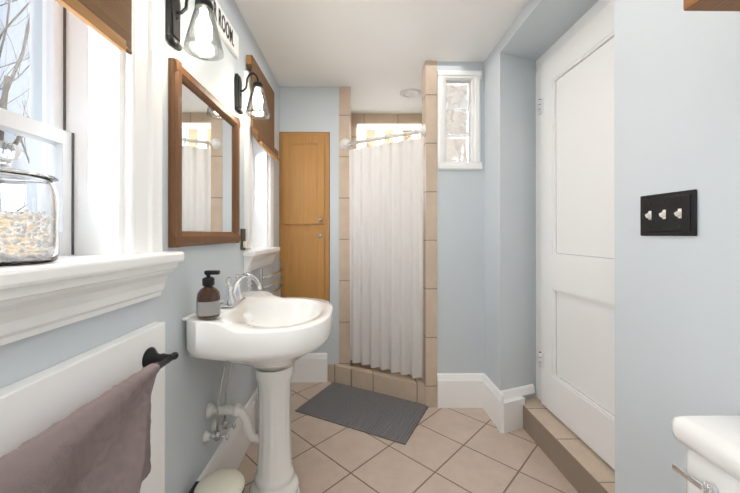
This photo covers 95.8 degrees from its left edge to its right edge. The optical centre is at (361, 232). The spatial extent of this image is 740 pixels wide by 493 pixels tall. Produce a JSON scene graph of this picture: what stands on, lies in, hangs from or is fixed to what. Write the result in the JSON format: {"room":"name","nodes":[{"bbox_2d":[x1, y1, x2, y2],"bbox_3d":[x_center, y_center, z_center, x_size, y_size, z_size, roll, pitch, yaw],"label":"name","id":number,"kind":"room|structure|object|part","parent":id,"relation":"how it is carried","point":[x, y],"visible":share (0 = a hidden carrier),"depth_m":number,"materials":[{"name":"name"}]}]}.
{"room":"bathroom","nodes":[
{"label":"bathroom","id":0,"kind":"room"},
{"bbox_2d":[0,0,278,492],"bbox_3d":[-0.764,0.003,0.960,0.250,2.390,3.730,0,0,-1],"label":"wall","id":1,"kind":"structure","parent":0,"point":[192,385],"depth_m":1.22,"materials":[{"name":"paint"}]},
{"bbox_2d":[0,0,183,492],"bbox_3d":[-0.730,-0.021,0.256,0.358,1.975,1.620,0,0,-1],"label":"window","id":2,"kind":"structure","parent":1,"relation":"in","point":[55,134],"depth_m":0.88,"materials":[{"name":"white paint"}]},
{"bbox_2d":[0,141,58,265],"bbox_3d":[-0.664,-0.056,0.613,0.164,0.226,0.164,0,0,-1],"label":"glass jar","id":3,"kind":"object","parent":2,"relation":"on","point":[29,217],"visible":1,"depth_m":0.59,"materials":[{"name":"clear glass"},{"name":"pebbles"}]},
{"bbox_2d":[0,347,178,492],"bbox_3d":[-0.537,0.512,0.573,0.121,0.378,0.815,0,0,-1],"label":"towel rail","id":4,"kind":"object","parent":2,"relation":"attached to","point":[100,444],"visible":1,"depth_m":0.66,"materials":[{"name":"pink fabric"}]},
{"bbox_2d":[56,0,131,54],"bbox_3d":[-0.589,-0.766,0.427,0.079,0.673,0.815,0,0,-1],"label":"window shade","id":5,"kind":"object","parent":2,"relation":"attached to","point":[110,21],"visible":1,"depth_m":0.75,"materials":[{"name":"brown wood"}]},
{"bbox_2d":[166,0,223,60],"bbox_3d":[-0.553,-0.725,1.126,0.174,0.228,0.127,0,0,-1],"label":"sconce","id":6,"kind":"object","parent":1,"relation":"attached to","point":[202,24],"visible":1,"depth_m":1.11,"materials":[{"name":"glass"}]},
{"bbox_2d":[168,58,239,247],"bbox_3d":[-0.631,-0.266,1.413,0.027,0.630,0.610,0,0,-1],"label":"mirror","id":7,"kind":"object","parent":1,"relation":"attached to","point":[203,165],"visible":1,"depth_m":1.30,"materials":[{"name":"brown wood"}]},
{"bbox_2d":[210,0,238,58],"bbox_3d":[-0.635,-0.959,1.289,0.015,0.115,0.880,0,0,-1],"label":"room sign","id":8,"kind":"object","parent":1,"relation":"attached to","point":[234,50],"visible":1,"depth_m":1.58,"materials":[{"name":"white"}]},
{"bbox_2d":[211,0,233,46],"bbox_3d":[-0.629,-0.957,1.437,0.002,0.076,0.438,0,0,-1],"label":"letters","id":9,"kind":"object","parent":8,"relation":"attached to","point":[231,33],"visible":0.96,"depth_m":1.53,"materials":[{"name":"black metal"}]},
{"bbox_2d":[197,387,257,480],"bbox_3d":[-0.628,1.083,0.900,0.020,0.230,3.610,0,0,-1],"label":"baseboard","id":10,"kind":"structure","parent":1,"relation":"attached to","point":[230,453],"depth_m":1.67,"materials":[{"name":"white wood"}]},
{"bbox_2d":[241,229,251,290],"bbox_3d":[-0.630,0.152,1.835,0.040,0.350,0.078,0,0,-1],"label":"outlet","id":11,"kind":"object","parent":1,"relation":"attached to","point":[244,244],"visible":0.9,"depth_m":1.83,"materials":[{"name":"brown metal"}]},
{"bbox_2d":[234,72,269,119],"bbox_3d":[-0.562,-0.724,1.740,0.174,0.228,0.127,0,0,-1],"label":"sconce","id":12,"kind":"object","parent":1,"relation":"attached to","point":[258,98],"visible":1,"depth_m":1.72,"materials":[{"name":"glass"}]},
{"bbox_2d":[243,71,283,432],"bbox_3d":[-0.753,0.148,2.190,0.367,2.105,0.710,0,0,-1],"label":"window","id":13,"kind":"structure","parent":1,"relation":"in","point":[258,192],"depth_m":2.33,"materials":[{"name":"white"}]},
{"bbox_2d":[246,55,278,160],"bbox_3d":[-0.613,-0.753,2.137,0.079,0.503,0.505,0,0,-1],"label":"window shade","id":14,"kind":"object","parent":13,"relation":"attached to","point":[263,132],"visible":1,"depth_m":2.09,"materials":[{"name":"brown wood"}]},
{"bbox_3d":[-0.601,0.709,2.266,0.060,0.985,0.560,0,0,-1],"label":"towel warmer rail","id":15,"kind":"part","parent":13,"relation":"part of","materials":[{"name":"white ceramic"}]},
{"bbox_2d":[279,86,350,380],"bbox_3d":[-0.502,0.007,2.765,0.824,2.390,0.128,0,0,-1],"label":"wall","id":16,"kind":"structure","parent":0,"point":[314,109],"depth_m":2.71,"materials":[{"name":"paint"}]},
{"bbox_2d":[279,132,329,301],"bbox_3d":[-0.459,-0.051,2.680,0.408,1.536,0.058,0,0,-1],"label":"cabinet","id":17,"kind":"object","parent":16,"relation":"attached to","point":[304,207],"visible":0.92,"depth_m":2.69,"materials":[{"name":"oak"},{"name":"brushed steel"}]},
{"bbox_2d":[291,353,326,382],"bbox_3d":[-0.455,1.087,2.698,0.358,0.230,0.020,0,0,-1],"label":"baseboard","id":18,"kind":"structure","parent":16,"relation":"attached to","point":[312,367],"depth_m":2.69,"materials":[{"name":"white wood"}]},
{"bbox_2d":[340,124,425,149],"bbox_3d":[0.152,-0.718,2.530,0.740,0.090,0.078,0,0,33],"label":"curtain rod","id":19,"kind":"object","parent":16,"relation":"attached to","point":[345,144],"visible":1,"depth_m":2.52,"materials":[{"name":"white plastic"}]},
{"bbox_2d":[349,137,423,378],"bbox_3d":[0.170,0.177,2.517,0.639,1.700,0.052,0,0,32],"label":"shower curtain","id":20,"kind":"object","parent":19,"relation":"hanging from","point":[386,248],"visible":1,"depth_m":2.51,"materials":[{"name":"white fabric"}]},
{"bbox_2d":[351,113,354,149],"bbox_3d":[-0.144,0.008,3.065,0.150,2.390,0.460,0,0,-1],"label":"wall","id":21,"kind":"structure","parent":0,"point":[352,114],"depth_m":3.32,"materials":[{"name":"tile"}]},
{"bbox_2d":[234,0,528,113],"bbox_3d":[0.233,-1.241,1.202,2.250,0.100,4.480,0,0,-1],"label":"ceiling","id":22,"kind":"structure","parent":0,"point":[374,55],"depth_m":2.06,"materials":[{"name":"white paint"}]},
{"bbox_2d":[400,89,420,97],"bbox_3d":[0.415,-1.179,2.835,0.174,0.016,0.174,0,0,-1],"label":"ceiling vent","id":23,"kind":"object","parent":22,"relation":"in","point":[409,93],"visible":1,"depth_m":2.81,"materials":[{"name":"white plastic"}]},
{"bbox_2d":[355,113,421,148],"bbox_3d":[0.377,0.008,3.382,1.200,2.390,0.120,0,0,-1],"label":"wall","id":24,"kind":"structure","parent":0,"point":[363,118],"depth_m":3.32,"materials":[{"name":"tile"}]},
{"bbox_2d":[357,124,421,148],"bbox_3d":[0.317,-0.667,3.362,0.720,0.840,0.040,0,0,-1],"label":"shower window","id":25,"kind":"structure","parent":24,"relation":"in","point":[389,127],"depth_m":3.35,"materials":[{"name":"white paint"}]},
{"bbox_2d":[237,360,614,492],"bbox_3d":[0.233,1.179,1.197,2.250,0.240,4.480,0,0,-1],"label":"floor","id":26,"kind":"structure","parent":0,"point":[544,449],"depth_m":1.79,"materials":[{"name":"tile"}]},
{"bbox_2d":[188,468,244,492],"bbox_3d":[-0.511,1.054,1.222,0.217,0.290,0.173,0,0,-1],"label":"trash can","id":27,"kind":"object","parent":26,"relation":"on","point":[228,480],"visible":1,"depth_m":1.22,"materials":[{"name":"beige plastic"}]},
{"bbox_2d":[182,273,332,492],"bbox_3d":[-0.387,0.689,1.479,0.517,1.022,0.650,0,0,-1],"label":"sink","id":28,"kind":"object","parent":26,"relation":"on","point":[271,339],"visible":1,"depth_m":1.40,"materials":[{"name":"white ceramic"}]},
{"bbox_2d":[196,270,219,319],"bbox_3d":[-0.562,0.223,1.228,0.081,0.171,0.081,0,0,-1],"label":"soap bottle","id":29,"kind":"object","parent":28,"relation":"on","point":[208,301],"visible":1,"depth_m":1.20,"materials":[{"name":"brown glass"}]},
{"bbox_2d":[220,273,261,306],"bbox_3d":[-0.516,0.244,1.478,0.153,0.133,0.170,0,0,-1],"label":"faucet","id":30,"kind":"object","parent":28,"relation":"on","point":[234,297],"depth_m":1.47,"materials":[{"name":"silver metal"}]},
{"bbox_2d":[182,290,332,371],"bbox_3d":[-0.386,0.441,1.480,0.515,0.277,0.650,0,0,-1],"label":"basin","id":31,"kind":"object","parent":28,"relation":"in","point":[264,331],"depth_m":1.23,"materials":[{"name":"white ceramic"}]},
{"bbox_2d":[295,382,427,444],"bbox_3d":[0.011,1.195,2.284,0.784,0.011,0.483,0,0,27],"label":"bath mat","id":32,"kind":"object","parent":26,"relation":"on","point":[391,418],"visible":1,"depth_m":2.23,"materials":[{"name":"grey fabric"}]},
{"bbox_2d":[671,415,739,492],"bbox_3d":[0.514,0.793,0.477,0.700,0.808,0.506,0,0,-1],"label":"toilet","id":33,"kind":"object","parent":26,"relation":"on","point":[711,443],"visible":1,"depth_m":0.66,"materials":[{"name":"white ceramic"}]},
{"bbox_2d":[422,61,483,406],"bbox_3d":[0.892,0.006,2.375,0.898,2.390,0.128,0,0,-1],"label":"wall","id":34,"kind":"structure","parent":0,"point":[453,271],"depth_m":2.31,"materials":[{"name":"paint"}]},
{"bbox_2d":[437,373,480,407],"bbox_3d":[0.688,1.086,2.304,0.328,0.230,0.020,0,0,-1],"label":"baseboard","id":35,"kind":"structure","parent":34,"relation":"attached to","point":[454,390],"depth_m":2.29,"materials":[{"name":"white wood"}]},
{"bbox_2d":[437,70,481,169],"bbox_3d":[0.678,-0.777,2.366,0.303,0.685,0.144,0,0,-1],"label":"window","id":36,"kind":"structure","parent":34,"relation":"in","point":[458,120],"depth_m":2.32,"materials":[{"name":"glass"},{"name":"white painted wood"}]},
{"bbox_2d":[484,0,739,492],"bbox_3d":[1.120,0.003,0.722,0.490,2.390,3.200,0,0,-1],"label":"wall","id":37,"kind":"structure","parent":0,"point":[677,129],"depth_m":1.01,"materials":[{"name":"blue paint"}]},
{"bbox_2d":[481,373,512,432],"bbox_3d":[0.854,1.086,2.148,0.040,0.230,0.296,0,0,-1],"label":"baseboard","id":38,"kind":"structure","parent":37,"relation":"attached to","point":[503,409],"depth_m":2.07,"materials":[{"name":"white wood"}]},
{"bbox_2d":[536,0,613,404],"bbox_3d":[1.140,-0.041,1.683,0.043,2.201,0.992,0,0,-1],"label":"door frame","id":39,"kind":"structure","parent":37,"relation":"attached to","point":[585,19],"depth_m":2.13,"materials":[{"name":"white wood"}]},
{"bbox_2d":[538,2,614,469],"bbox_3d":[1.097,0.011,1.697,0.118,2.073,0.790,0,0,-1],"label":"door","id":40,"kind":"structure","parent":37,"relation":"in","point":[576,356],"depth_m":1.72,"materials":[{"name":"white wood"}]},
{"bbox_2d":[640,189,696,235],"bbox_3d":[0.859,-0.053,0.951,0.022,0.122,0.170,0,0,-1],"label":"switch plate","id":41,"kind":"object","parent":37,"relation":"attached to","point":[670,214],"visible":1,"depth_m":0.93,"materials":[{"name":"black metal"}]},
{"bbox_2d":[683,0,739,10],"bbox_3d":[0.790,-0.497,0.271,0.181,0.037,0.904,0,0,-1],"label":"wood shelf","id":42,"kind":"object","parent":37,"relation":"attached to","point":[711,5],"visible":1,"depth_m":0.70,"materials":[{"name":"brown wood"}]},
{"bbox_3d":[-7.609,1.851,2.294,12.800,5.100,45.000,0,0,-1],"label":"horizon","id":43,"kind":"structure","parent":0,"visible":0},
{"bbox_2d":[0,0,29,162],"bbox_3d":[-6.215,-2.941,5.811,8.276,13.364,10.953,0,0,-1],"label":"trees","id":44,"kind":"object","parent":43,"relation":"on","point":[5,99],"depth_m":3.74,"materials":[{"name":"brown plant"}]},
{"label":"outside","id":45,"kind":"structure","parent":0,"visible":0},
{"bbox_2d":[361,129,421,147],"bbox_3d":[0.352,-1.006,3.684,1.000,0.480,0.020,0,0,-1],"label":"awning","id":46,"kind":"object","parent":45,"point":[377,132],"depth_m":3.67,"materials":[{"name":"beige"}]}
]}

